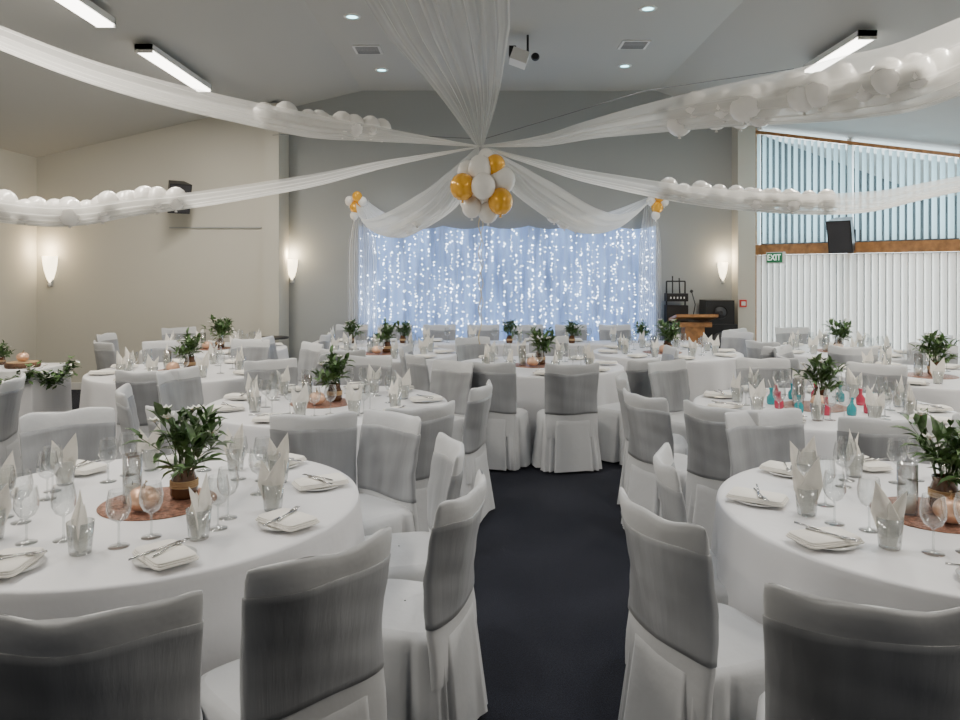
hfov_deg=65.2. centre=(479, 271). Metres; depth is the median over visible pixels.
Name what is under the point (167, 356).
napkin
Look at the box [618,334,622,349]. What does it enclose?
napkin
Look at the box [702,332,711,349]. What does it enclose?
napkin
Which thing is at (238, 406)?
folded napkin
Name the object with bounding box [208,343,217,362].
napkin
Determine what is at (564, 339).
dining chair
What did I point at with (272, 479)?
napkin
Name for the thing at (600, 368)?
folded napkin
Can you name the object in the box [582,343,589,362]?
napkin
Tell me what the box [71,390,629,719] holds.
floor
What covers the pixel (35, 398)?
buffet table
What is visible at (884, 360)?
napkin
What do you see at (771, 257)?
exit sign
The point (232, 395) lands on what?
folded napkin
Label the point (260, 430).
round table
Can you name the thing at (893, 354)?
folded napkin
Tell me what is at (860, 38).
light
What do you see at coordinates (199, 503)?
napkin
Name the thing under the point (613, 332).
napkin
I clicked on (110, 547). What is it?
wine glass
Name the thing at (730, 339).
dining chair
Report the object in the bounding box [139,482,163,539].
wine glass
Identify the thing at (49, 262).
wall sconce
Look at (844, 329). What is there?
flower arrangement
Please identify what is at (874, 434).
dining chair
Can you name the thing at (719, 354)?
folded napkin
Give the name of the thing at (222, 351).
folded napkin
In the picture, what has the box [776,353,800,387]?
dining chair
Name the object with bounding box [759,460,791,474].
folded napkin
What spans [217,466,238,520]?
wine glass
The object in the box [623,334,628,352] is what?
napkin
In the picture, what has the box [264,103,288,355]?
column
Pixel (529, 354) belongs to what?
folded napkin
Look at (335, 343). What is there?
napkin
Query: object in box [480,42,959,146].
drape
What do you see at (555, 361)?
napkin
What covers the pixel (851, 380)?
napkin
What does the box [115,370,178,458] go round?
dining chair
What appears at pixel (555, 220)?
garland
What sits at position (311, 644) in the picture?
dining chair
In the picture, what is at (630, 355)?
folded napkin
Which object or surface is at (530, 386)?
round table
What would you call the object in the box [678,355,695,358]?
folded napkin
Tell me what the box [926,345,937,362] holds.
napkin
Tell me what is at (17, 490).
folded napkin
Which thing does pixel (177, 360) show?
folded napkin
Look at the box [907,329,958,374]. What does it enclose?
flower arrangement
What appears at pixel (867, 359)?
napkin
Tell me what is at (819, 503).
wine glass
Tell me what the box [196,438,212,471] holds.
wine glass
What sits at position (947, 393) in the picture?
round table
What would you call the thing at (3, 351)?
flower arrangement
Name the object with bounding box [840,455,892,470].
folded napkin
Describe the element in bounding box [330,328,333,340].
napkin
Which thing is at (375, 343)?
napkin
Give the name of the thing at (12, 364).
stand
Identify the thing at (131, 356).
napkin
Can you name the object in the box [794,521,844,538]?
table knife
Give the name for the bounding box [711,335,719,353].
napkin
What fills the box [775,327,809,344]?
dining chair
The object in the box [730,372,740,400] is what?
napkin
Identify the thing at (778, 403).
glass bottle
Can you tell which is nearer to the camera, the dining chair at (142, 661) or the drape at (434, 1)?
the dining chair at (142, 661)
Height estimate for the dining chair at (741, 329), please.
0.946 m
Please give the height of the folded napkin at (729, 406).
0.023 m
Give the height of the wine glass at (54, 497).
0.200 m
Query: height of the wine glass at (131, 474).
0.200 m
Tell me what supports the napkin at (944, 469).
in the water tumbler
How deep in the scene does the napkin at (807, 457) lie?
3.38 m
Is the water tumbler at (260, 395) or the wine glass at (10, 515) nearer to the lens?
the wine glass at (10, 515)
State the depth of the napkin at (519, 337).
10.36 m
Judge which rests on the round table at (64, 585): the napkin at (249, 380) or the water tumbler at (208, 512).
the water tumbler at (208, 512)
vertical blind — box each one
[757,134,959,243]
[757,252,959,364]
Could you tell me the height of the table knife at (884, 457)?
0.007 m
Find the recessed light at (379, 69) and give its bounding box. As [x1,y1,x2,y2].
[375,68,388,71]
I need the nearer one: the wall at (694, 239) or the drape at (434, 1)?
the drape at (434, 1)
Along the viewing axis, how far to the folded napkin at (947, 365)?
7.50 m
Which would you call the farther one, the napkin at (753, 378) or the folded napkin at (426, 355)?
the folded napkin at (426, 355)
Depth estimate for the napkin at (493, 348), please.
8.09 m
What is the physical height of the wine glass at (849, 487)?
0.200 m
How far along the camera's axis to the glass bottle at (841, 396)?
5.60 m
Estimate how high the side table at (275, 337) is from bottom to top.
0.800 m
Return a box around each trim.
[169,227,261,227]
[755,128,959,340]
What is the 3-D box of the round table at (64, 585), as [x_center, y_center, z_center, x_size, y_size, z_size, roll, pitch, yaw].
[-1.382,1.337,3.141,1.846,0.735,1.857,0,0,0]
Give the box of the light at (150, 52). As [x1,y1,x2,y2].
[134,44,211,91]
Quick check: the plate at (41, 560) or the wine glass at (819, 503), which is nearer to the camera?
the plate at (41, 560)
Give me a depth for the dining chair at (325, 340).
9.36 m
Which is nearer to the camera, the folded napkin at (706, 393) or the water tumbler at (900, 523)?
the water tumbler at (900, 523)
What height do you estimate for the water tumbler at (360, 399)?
0.110 m
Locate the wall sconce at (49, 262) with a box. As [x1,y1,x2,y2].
[42,256,57,286]
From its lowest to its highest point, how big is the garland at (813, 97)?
0.511 m
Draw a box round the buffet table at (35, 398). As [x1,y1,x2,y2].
[0,363,71,454]
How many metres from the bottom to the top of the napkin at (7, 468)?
0.225 m
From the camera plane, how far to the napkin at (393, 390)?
5.32 m
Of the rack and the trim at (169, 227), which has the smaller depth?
the trim at (169, 227)
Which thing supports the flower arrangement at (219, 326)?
on the placemat at (212, 346)
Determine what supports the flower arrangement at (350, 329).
on the head table at (500, 345)
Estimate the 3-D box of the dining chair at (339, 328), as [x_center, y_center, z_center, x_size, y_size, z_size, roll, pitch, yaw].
[-1.889,1.249,10.924,0.600,0.943,0.588,0,0,0]
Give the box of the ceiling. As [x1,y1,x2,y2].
[0,0,959,197]
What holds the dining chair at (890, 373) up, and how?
on the floor
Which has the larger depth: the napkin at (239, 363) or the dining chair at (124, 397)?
the napkin at (239, 363)
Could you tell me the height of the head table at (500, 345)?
0.735 m
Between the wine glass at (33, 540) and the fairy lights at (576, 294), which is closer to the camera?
the wine glass at (33, 540)
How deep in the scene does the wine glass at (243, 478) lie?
3.50 m
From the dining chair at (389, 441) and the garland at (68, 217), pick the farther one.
the garland at (68, 217)
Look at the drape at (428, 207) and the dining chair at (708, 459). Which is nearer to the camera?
the dining chair at (708, 459)
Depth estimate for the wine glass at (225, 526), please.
2.83 m
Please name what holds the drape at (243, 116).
hanging from the ceiling
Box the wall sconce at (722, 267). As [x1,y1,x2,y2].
[718,263,727,282]
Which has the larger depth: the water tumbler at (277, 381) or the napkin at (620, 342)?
the napkin at (620, 342)
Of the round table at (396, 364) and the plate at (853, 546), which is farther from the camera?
the round table at (396, 364)
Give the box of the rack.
[664,276,687,337]
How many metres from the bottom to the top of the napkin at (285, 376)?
0.225 m
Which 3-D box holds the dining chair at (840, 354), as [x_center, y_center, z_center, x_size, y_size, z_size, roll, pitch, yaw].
[3.996,1.247,8.109,0.604,0.946,0.611,0,0,20]
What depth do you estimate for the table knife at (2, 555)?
2.47 m
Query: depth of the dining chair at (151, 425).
4.29 m
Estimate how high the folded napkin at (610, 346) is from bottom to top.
0.023 m
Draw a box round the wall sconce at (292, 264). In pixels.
[288,260,297,282]
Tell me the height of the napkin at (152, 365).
0.225 m
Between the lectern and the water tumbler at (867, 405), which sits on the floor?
the lectern
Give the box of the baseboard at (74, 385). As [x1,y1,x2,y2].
[71,382,81,389]
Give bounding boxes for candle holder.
[122,452,141,503]
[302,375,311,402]
[367,336,372,352]
[519,345,525,363]
[792,378,803,405]
[822,334,828,350]
[897,461,917,515]
[914,354,922,375]
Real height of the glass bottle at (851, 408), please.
0.180 m
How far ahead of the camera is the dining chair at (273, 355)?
9.10 m
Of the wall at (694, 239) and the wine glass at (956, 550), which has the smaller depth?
the wine glass at (956, 550)
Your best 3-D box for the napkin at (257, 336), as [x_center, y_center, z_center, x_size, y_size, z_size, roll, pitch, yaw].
[-2.786,0.848,9.456,0.114,0.225,0.050,0,0,29]
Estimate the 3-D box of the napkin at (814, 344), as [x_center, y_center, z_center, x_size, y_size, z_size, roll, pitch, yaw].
[3.946,0.848,8.869,0.114,0.225,0.050,0,0,34]
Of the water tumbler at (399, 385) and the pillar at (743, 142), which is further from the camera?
the pillar at (743, 142)
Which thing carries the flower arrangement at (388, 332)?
on the placemat at (367, 353)
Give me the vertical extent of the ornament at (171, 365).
0.118 m
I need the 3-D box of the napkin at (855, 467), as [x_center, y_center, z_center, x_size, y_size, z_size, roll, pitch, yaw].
[1.776,0.848,3.555,0.050,0.225,0.114,0,0,41]
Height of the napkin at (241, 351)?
0.225 m
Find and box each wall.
[0,148,36,361]
[37,107,263,381]
[289,91,756,367]
[757,128,959,340]
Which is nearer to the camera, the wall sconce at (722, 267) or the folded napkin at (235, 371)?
the folded napkin at (235, 371)
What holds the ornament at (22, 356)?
on the stand
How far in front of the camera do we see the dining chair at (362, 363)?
6.94 m
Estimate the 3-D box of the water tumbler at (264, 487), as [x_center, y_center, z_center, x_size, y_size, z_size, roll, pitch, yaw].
[-0.843,0.914,3.055,0.090,0.110,0.090,0,0,0]
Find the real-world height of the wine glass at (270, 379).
0.200 m
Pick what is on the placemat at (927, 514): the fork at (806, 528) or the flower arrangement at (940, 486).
the flower arrangement at (940, 486)
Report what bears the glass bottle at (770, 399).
on the round table at (825, 432)
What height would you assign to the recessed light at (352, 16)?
0.012 m
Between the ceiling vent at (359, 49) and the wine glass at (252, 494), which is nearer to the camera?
the wine glass at (252, 494)
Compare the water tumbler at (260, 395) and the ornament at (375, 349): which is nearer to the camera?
the water tumbler at (260, 395)
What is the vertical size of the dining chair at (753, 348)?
0.945 m
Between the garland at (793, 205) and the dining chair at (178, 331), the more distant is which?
the dining chair at (178, 331)
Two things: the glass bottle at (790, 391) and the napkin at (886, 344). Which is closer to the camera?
the glass bottle at (790, 391)
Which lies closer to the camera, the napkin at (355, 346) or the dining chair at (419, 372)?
the dining chair at (419, 372)
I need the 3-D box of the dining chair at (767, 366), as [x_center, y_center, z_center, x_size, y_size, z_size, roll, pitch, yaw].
[2.528,1.247,6.557,0.585,0.945,0.578,0,0,4]
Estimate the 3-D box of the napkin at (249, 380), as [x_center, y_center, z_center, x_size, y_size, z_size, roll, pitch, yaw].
[-1.682,0.848,5.552,0.050,0.225,0.114,0,0,18]
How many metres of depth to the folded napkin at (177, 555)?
2.48 m
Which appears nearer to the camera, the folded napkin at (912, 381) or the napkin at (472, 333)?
the folded napkin at (912, 381)
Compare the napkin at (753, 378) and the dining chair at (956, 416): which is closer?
the dining chair at (956, 416)
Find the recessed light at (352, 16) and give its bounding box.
[343,13,360,19]
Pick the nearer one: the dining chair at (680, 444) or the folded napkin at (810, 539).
the folded napkin at (810, 539)
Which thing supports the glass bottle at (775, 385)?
on the round table at (825, 432)
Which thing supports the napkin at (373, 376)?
in the water tumbler
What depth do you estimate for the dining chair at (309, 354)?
8.28 m
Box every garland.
[0,186,186,227]
[0,355,81,389]
[254,101,390,141]
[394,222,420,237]
[547,218,575,233]
[658,177,837,213]
[665,46,959,138]
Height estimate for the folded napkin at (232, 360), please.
0.023 m
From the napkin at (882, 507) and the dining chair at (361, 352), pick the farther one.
the dining chair at (361, 352)
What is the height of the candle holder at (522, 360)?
0.200 m
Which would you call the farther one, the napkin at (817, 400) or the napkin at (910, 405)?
the napkin at (910, 405)
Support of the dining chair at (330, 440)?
on the floor
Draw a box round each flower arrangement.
[0,340,15,364]
[123,402,235,499]
[168,327,206,367]
[199,314,236,347]
[311,344,355,401]
[343,318,363,342]
[373,317,400,352]
[391,320,413,342]
[501,319,522,342]
[525,326,556,364]
[564,320,585,342]
[633,318,652,342]
[651,319,680,346]
[789,353,848,396]
[821,318,853,345]
[890,408,959,507]
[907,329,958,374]
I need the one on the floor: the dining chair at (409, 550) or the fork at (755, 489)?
the dining chair at (409, 550)
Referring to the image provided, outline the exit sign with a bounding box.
[766,252,784,263]
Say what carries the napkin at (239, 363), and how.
in the water tumbler
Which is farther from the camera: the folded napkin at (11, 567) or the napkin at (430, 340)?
the napkin at (430, 340)
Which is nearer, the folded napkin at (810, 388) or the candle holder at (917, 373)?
the folded napkin at (810, 388)
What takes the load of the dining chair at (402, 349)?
on the floor
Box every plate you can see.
[20,555,45,572]
[132,545,196,567]
[257,522,282,530]
[308,485,338,490]
[739,501,773,506]
[768,471,791,476]
[826,545,857,550]
[955,567,959,576]
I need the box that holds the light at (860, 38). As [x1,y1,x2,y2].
[803,30,876,72]
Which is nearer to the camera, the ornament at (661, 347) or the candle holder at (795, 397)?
the candle holder at (795, 397)
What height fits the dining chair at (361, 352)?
0.943 m
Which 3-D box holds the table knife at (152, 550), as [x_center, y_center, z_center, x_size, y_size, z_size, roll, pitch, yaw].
[-1.085,0.930,2.511,0.013,0.007,0.200,0,0,28]
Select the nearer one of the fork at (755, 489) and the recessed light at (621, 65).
the fork at (755, 489)
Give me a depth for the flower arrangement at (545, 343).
7.82 m
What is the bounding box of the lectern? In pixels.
[669,290,717,346]
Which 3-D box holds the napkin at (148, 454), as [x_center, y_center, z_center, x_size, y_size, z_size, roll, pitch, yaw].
[-1.614,0.848,3.677,0.114,0.225,0.050,0,0,-6]
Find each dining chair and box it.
[0,372,25,476]
[0,590,203,719]
[19,407,115,475]
[93,340,116,369]
[96,333,119,353]
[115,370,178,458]
[115,383,138,457]
[142,339,186,363]
[145,406,208,454]
[156,366,203,410]
[161,326,195,340]
[200,527,391,719]
[230,339,269,360]
[243,358,297,391]
[261,336,298,383]
[269,411,357,487]
[298,341,323,386]
[314,351,333,385]
[318,332,330,349]
[320,349,365,382]
[336,324,367,340]
[340,355,391,385]
[357,400,454,531]
[357,409,420,535]
[365,432,464,581]
[380,324,411,340]
[382,469,487,719]
[398,344,413,376]
[405,351,429,391]
[423,324,455,340]
[429,359,472,441]
[455,336,490,360]
[460,379,494,522]
[466,361,532,470]
[467,324,499,340]
[511,324,543,340]
[529,335,568,356]
[531,362,601,472]
[555,324,586,340]
[597,357,660,464]
[599,324,630,340]
[615,371,687,503]
[618,487,764,719]
[621,388,686,528]
[648,359,689,441]
[653,443,727,604]
[661,345,678,360]
[683,400,758,548]
[720,330,753,357]
[724,408,804,476]
[728,344,785,389]
[730,328,746,331]
[735,357,790,387]
[745,340,780,358]
[756,583,959,719]
[773,344,793,357]
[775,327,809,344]
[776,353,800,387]
[827,345,877,380]
[837,416,932,463]
[845,361,907,397]
[907,342,957,364]
[921,332,952,343]
[952,413,959,427]
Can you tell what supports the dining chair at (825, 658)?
on the floor
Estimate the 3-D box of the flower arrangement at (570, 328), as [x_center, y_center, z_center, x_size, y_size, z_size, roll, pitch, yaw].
[1.274,0.810,10.208,0.327,0.319,0.306,0,0,14]
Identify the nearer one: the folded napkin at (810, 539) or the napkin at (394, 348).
the folded napkin at (810, 539)
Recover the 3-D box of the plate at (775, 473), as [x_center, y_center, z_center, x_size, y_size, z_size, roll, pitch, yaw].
[1.483,0.962,3.595,0.204,0.015,0.204,0,0,-33]
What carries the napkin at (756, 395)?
in the water tumbler
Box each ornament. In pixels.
[16,350,28,360]
[127,480,159,510]
[166,361,179,369]
[202,339,212,348]
[309,388,325,404]
[372,346,382,353]
[527,354,538,365]
[659,343,664,352]
[810,395,828,405]
[932,491,959,523]
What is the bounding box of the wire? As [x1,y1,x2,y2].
[277,69,791,138]
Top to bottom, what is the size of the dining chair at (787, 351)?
0.943 m
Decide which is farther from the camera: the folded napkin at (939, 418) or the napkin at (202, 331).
the napkin at (202, 331)
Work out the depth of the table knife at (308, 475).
3.33 m
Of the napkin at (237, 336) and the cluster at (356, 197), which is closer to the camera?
the napkin at (237, 336)
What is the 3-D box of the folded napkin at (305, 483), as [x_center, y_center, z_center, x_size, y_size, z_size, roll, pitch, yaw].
[-0.720,0.945,3.386,0.237,0.023,0.151,0,0,-30]
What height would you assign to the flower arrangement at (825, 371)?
0.394 m
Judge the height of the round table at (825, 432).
0.735 m
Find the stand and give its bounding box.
[4,360,40,368]
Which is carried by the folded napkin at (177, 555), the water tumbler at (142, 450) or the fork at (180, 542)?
the fork at (180, 542)
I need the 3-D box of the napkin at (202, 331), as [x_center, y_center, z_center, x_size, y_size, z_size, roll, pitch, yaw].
[-3.713,0.848,9.937,0.050,0.225,0.114,0,0,43]
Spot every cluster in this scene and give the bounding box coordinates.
[345,191,366,220]
[450,148,514,343]
[646,193,668,220]
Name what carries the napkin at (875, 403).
in the water tumbler at (867, 405)
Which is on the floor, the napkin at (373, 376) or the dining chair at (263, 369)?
the dining chair at (263, 369)
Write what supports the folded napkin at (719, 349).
on the plate
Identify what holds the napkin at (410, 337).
in the water tumbler
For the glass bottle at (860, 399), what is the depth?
5.45 m
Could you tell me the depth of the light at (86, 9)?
6.55 m
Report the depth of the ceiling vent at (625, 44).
9.11 m
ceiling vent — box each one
[352,45,382,53]
[618,40,650,48]
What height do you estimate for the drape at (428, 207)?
0.817 m
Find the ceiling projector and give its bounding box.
[509,35,539,69]
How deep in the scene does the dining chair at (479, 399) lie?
5.10 m
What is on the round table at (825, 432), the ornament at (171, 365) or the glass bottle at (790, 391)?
the glass bottle at (790, 391)
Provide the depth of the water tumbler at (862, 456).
3.54 m
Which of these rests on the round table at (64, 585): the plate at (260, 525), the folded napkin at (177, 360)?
the plate at (260, 525)
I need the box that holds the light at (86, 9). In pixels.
[55,0,115,27]
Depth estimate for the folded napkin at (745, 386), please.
6.07 m
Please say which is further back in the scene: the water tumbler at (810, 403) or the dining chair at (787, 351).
the dining chair at (787, 351)
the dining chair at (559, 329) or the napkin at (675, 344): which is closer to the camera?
the napkin at (675, 344)
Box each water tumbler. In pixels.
[0,508,5,539]
[9,481,12,496]
[54,461,75,485]
[66,517,94,556]
[141,449,159,471]
[185,505,211,541]
[226,446,244,471]
[248,395,260,412]
[262,485,283,511]
[269,458,289,483]
[277,381,288,395]
[348,399,360,415]
[398,385,408,399]
[731,387,743,402]
[795,488,818,517]
[810,403,824,421]
[843,451,863,477]
[867,405,881,416]
[876,516,903,551]
[892,391,905,407]
[902,398,917,415]
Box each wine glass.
[7,465,15,518]
[9,469,33,525]
[13,486,39,545]
[36,452,57,501]
[42,446,62,493]
[50,485,76,543]
[98,439,117,483]
[106,489,131,549]
[118,433,136,476]
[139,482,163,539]
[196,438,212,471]
[208,475,229,531]
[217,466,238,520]
[229,435,247,480]
[248,447,267,495]
[260,379,271,407]
[815,456,835,507]
[823,389,836,420]
[823,470,846,526]
[833,441,853,488]
[837,437,856,481]
[857,475,880,533]
[883,381,896,410]
[887,439,906,484]
[906,437,924,481]
[919,493,947,556]
[953,493,959,553]
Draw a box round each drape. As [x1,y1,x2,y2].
[0,28,478,146]
[0,146,479,226]
[356,147,481,237]
[379,0,509,144]
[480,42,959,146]
[480,147,649,233]
[481,146,959,214]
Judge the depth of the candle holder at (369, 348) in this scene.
8.93 m
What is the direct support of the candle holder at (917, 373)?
on the placemat at (926, 375)
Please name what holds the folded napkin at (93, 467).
on the plate
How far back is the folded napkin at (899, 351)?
8.92 m
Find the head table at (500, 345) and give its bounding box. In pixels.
[313,341,701,356]
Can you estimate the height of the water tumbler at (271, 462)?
0.110 m
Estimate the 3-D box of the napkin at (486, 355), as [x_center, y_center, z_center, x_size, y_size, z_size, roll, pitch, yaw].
[0.058,0.848,7.629,0.050,0.225,0.114,0,0,-20]
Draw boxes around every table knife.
[0,551,37,556]
[75,457,102,467]
[128,540,181,560]
[263,509,297,525]
[308,475,332,484]
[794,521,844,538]
[864,457,886,461]
[945,562,959,566]
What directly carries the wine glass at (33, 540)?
on the round table at (64, 585)
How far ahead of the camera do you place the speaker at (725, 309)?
11.08 m
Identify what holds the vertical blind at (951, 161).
attached to the wall at (850, 139)
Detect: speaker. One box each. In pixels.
[167,180,191,213]
[699,300,737,348]
[826,217,855,252]
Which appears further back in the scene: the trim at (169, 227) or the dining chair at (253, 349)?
the trim at (169, 227)
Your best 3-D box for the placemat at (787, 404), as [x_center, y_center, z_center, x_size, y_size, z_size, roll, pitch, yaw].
[2.400,0.967,5.400,0.466,0.004,0.466,0,0,0]
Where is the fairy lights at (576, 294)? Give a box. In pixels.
[360,228,653,340]
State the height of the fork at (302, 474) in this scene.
0.008 m
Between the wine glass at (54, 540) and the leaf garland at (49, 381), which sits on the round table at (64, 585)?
the wine glass at (54, 540)
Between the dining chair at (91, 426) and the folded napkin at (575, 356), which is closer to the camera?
the dining chair at (91, 426)
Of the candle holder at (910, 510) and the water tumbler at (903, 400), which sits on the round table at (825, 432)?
the water tumbler at (903, 400)
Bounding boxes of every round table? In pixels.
[0,453,364,675]
[79,360,244,449]
[139,342,288,363]
[202,385,447,480]
[328,346,456,384]
[461,356,623,444]
[593,345,743,401]
[693,388,957,464]
[711,460,959,624]
[781,344,906,388]
[830,365,959,412]
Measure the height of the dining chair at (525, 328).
0.943 m
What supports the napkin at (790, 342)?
in the water tumbler
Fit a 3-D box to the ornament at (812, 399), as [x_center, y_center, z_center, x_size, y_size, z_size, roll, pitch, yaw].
[2.390,0.901,5.280,0.123,0.118,0.123,0,0,8]
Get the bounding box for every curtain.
[349,200,373,328]
[359,226,655,340]
[642,205,660,336]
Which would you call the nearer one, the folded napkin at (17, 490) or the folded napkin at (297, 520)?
the folded napkin at (297, 520)
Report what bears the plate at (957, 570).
on the round table at (751, 546)
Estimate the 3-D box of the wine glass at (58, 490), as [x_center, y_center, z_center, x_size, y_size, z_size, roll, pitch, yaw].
[-1.889,0.870,3.315,0.084,0.200,0.083,0,0,0]
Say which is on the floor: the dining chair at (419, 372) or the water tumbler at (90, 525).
the dining chair at (419, 372)
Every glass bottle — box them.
[767,380,775,404]
[773,377,777,397]
[774,383,783,408]
[788,375,796,399]
[794,387,803,412]
[821,389,830,415]
[835,377,844,401]
[847,389,856,415]
[856,380,864,405]
[863,387,872,413]
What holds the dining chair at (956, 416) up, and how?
on the floor
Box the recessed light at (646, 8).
[639,5,656,11]
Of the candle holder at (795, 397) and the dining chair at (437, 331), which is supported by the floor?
the dining chair at (437, 331)
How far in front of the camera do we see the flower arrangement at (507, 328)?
10.20 m
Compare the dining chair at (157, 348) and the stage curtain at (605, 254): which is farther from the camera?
the stage curtain at (605, 254)
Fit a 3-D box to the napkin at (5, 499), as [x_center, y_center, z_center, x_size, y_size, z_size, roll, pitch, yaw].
[-1.769,0.848,2.720,0.114,0.225,0.050,0,0,-9]
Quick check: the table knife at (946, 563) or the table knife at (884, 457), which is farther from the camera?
the table knife at (884, 457)
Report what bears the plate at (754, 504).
on the round table at (751, 546)
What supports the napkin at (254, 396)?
in the water tumbler at (260, 395)
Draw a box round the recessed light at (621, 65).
[618,64,631,67]
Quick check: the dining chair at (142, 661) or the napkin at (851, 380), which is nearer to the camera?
the dining chair at (142, 661)
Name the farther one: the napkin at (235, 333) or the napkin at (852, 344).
the napkin at (235, 333)
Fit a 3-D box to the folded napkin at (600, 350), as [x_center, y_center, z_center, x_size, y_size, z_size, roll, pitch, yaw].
[1.533,0.945,8.986,0.237,0.023,0.151,0,0,10]
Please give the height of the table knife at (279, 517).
0.007 m
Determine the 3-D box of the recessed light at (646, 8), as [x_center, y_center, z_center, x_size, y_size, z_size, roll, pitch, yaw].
[1.770,-2.774,7.900,0.190,0.012,0.190,0,0,0]
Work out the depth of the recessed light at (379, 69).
10.27 m
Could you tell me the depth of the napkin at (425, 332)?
10.37 m
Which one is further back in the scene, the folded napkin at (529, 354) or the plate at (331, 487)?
the folded napkin at (529, 354)
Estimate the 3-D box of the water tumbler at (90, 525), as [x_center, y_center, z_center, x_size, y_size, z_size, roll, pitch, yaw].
[-1.378,0.914,2.585,0.090,0.110,0.090,0,0,0]
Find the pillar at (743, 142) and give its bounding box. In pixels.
[732,125,754,340]
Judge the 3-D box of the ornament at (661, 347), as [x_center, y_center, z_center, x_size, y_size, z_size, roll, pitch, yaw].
[2.190,0.901,8.930,0.123,0.118,0.123,0,0,-33]
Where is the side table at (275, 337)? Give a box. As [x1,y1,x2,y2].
[261,336,288,339]
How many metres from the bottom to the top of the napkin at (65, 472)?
0.225 m
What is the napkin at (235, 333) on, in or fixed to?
in the water tumbler
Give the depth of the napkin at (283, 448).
3.44 m
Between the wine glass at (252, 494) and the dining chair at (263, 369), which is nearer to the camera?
the wine glass at (252, 494)
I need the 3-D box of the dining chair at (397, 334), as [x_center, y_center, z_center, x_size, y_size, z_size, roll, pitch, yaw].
[-1.239,1.249,10.924,0.600,0.943,0.588,0,0,0]
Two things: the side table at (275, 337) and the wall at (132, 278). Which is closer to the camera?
the side table at (275, 337)
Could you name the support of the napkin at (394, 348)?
in the water tumbler
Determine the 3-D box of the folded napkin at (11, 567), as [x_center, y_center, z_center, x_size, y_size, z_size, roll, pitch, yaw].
[-1.538,0.945,2.443,0.151,0.023,0.237,0,0,-5]
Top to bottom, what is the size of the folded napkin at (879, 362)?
0.023 m
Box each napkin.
[0,451,16,490]
[0,483,11,534]
[0,547,44,577]
[12,486,18,494]
[50,433,77,483]
[71,491,87,552]
[73,460,108,474]
[87,370,114,373]
[116,351,127,370]
[125,347,134,369]
[132,539,198,569]
[137,423,160,468]
[146,354,158,370]
[164,345,169,362]
[165,334,172,340]
[165,448,206,462]
[170,358,184,362]
[189,473,211,538]
[196,327,204,341]
[196,352,208,376]
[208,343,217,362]
[210,404,244,410]
[218,350,229,353]
[223,393,247,398]
[223,423,243,468]
[224,358,244,362]
[229,333,238,344]
[231,327,238,338]
[232,369,243,373]
[236,349,242,369]
[239,345,243,360]
[245,373,257,396]
[250,380,258,410]
[251,413,281,421]
[254,453,306,469]
[255,332,260,338]
[255,508,319,531]
[258,454,284,508]
[266,433,288,479]
[277,366,289,393]
[288,384,301,390]
[291,383,308,414]
[292,473,349,490]
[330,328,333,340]
[331,335,338,349]
[342,332,351,349]
[345,381,362,412]
[346,382,364,388]
[353,338,356,350]
[367,364,380,390]
[372,332,379,345]
[388,377,397,406]
[391,338,397,357]
[396,368,410,397]
[408,332,412,347]
[409,395,442,401]
[417,354,436,357]
[419,336,428,353]
[423,326,429,337]
[427,334,433,350]
[434,349,454,352]
[469,325,476,337]
[484,345,489,363]
[486,341,495,360]
[507,348,512,362]
[517,325,521,341]
[517,338,525,357]
[526,353,535,356]
[534,370,544,374]
[552,350,557,363]
[556,339,564,358]
[568,355,583,358]
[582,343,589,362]
[587,346,594,363]
[595,361,617,363]
[598,349,617,351]
[599,367,609,370]
[603,345,622,347]
[610,326,615,341]
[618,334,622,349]
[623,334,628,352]
[627,354,647,356]
[638,331,643,346]
[651,337,658,356]
[672,334,679,346]
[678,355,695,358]
[688,338,696,356]
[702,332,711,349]
[703,391,732,397]
[707,402,743,408]
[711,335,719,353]
[713,353,736,355]
[718,349,735,350]
[726,486,788,506]
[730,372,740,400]
[741,385,768,391]
[748,368,758,388]
[749,378,765,409]
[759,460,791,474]
[786,526,864,548]
[788,334,792,345]
[790,435,816,475]
[792,329,798,346]
[792,366,806,392]
[792,457,822,513]
[793,350,804,352]
[807,385,826,392]
[808,335,818,352]
[813,386,820,419]
[818,329,826,345]
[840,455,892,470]
[846,367,862,396]
[846,429,860,474]
[850,336,857,346]
[856,330,865,346]
[861,349,873,363]
[865,386,884,418]
[865,393,892,398]
[871,481,906,547]
[875,361,901,364]
[880,346,891,364]
[883,353,887,364]
[884,336,889,351]
[892,353,904,356]
[893,350,906,352]
[894,375,903,405]
[906,383,915,414]
[907,379,925,384]
[909,414,951,422]
[915,404,953,410]
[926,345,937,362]
[930,358,945,382]
[935,433,958,473]
[945,363,959,368]
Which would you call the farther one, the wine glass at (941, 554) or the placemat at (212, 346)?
the placemat at (212, 346)
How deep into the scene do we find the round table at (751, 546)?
2.76 m
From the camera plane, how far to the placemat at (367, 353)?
8.88 m
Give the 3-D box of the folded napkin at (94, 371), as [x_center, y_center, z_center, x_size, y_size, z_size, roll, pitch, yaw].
[-3.568,0.945,7.082,0.237,0.023,0.151,0,0,-20]
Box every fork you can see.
[0,550,47,559]
[152,538,190,557]
[277,506,299,521]
[302,474,332,480]
[753,488,768,500]
[805,527,858,541]
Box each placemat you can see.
[96,487,216,520]
[200,346,230,349]
[290,397,346,408]
[366,351,398,354]
[514,362,550,367]
[643,350,681,353]
[784,401,846,412]
[869,496,959,533]
[908,372,959,378]
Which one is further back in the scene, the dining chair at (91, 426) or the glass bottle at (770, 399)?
the glass bottle at (770, 399)
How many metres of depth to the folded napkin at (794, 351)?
8.87 m
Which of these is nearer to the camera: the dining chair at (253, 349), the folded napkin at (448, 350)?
the dining chair at (253, 349)
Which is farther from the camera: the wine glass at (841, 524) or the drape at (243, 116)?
the drape at (243, 116)

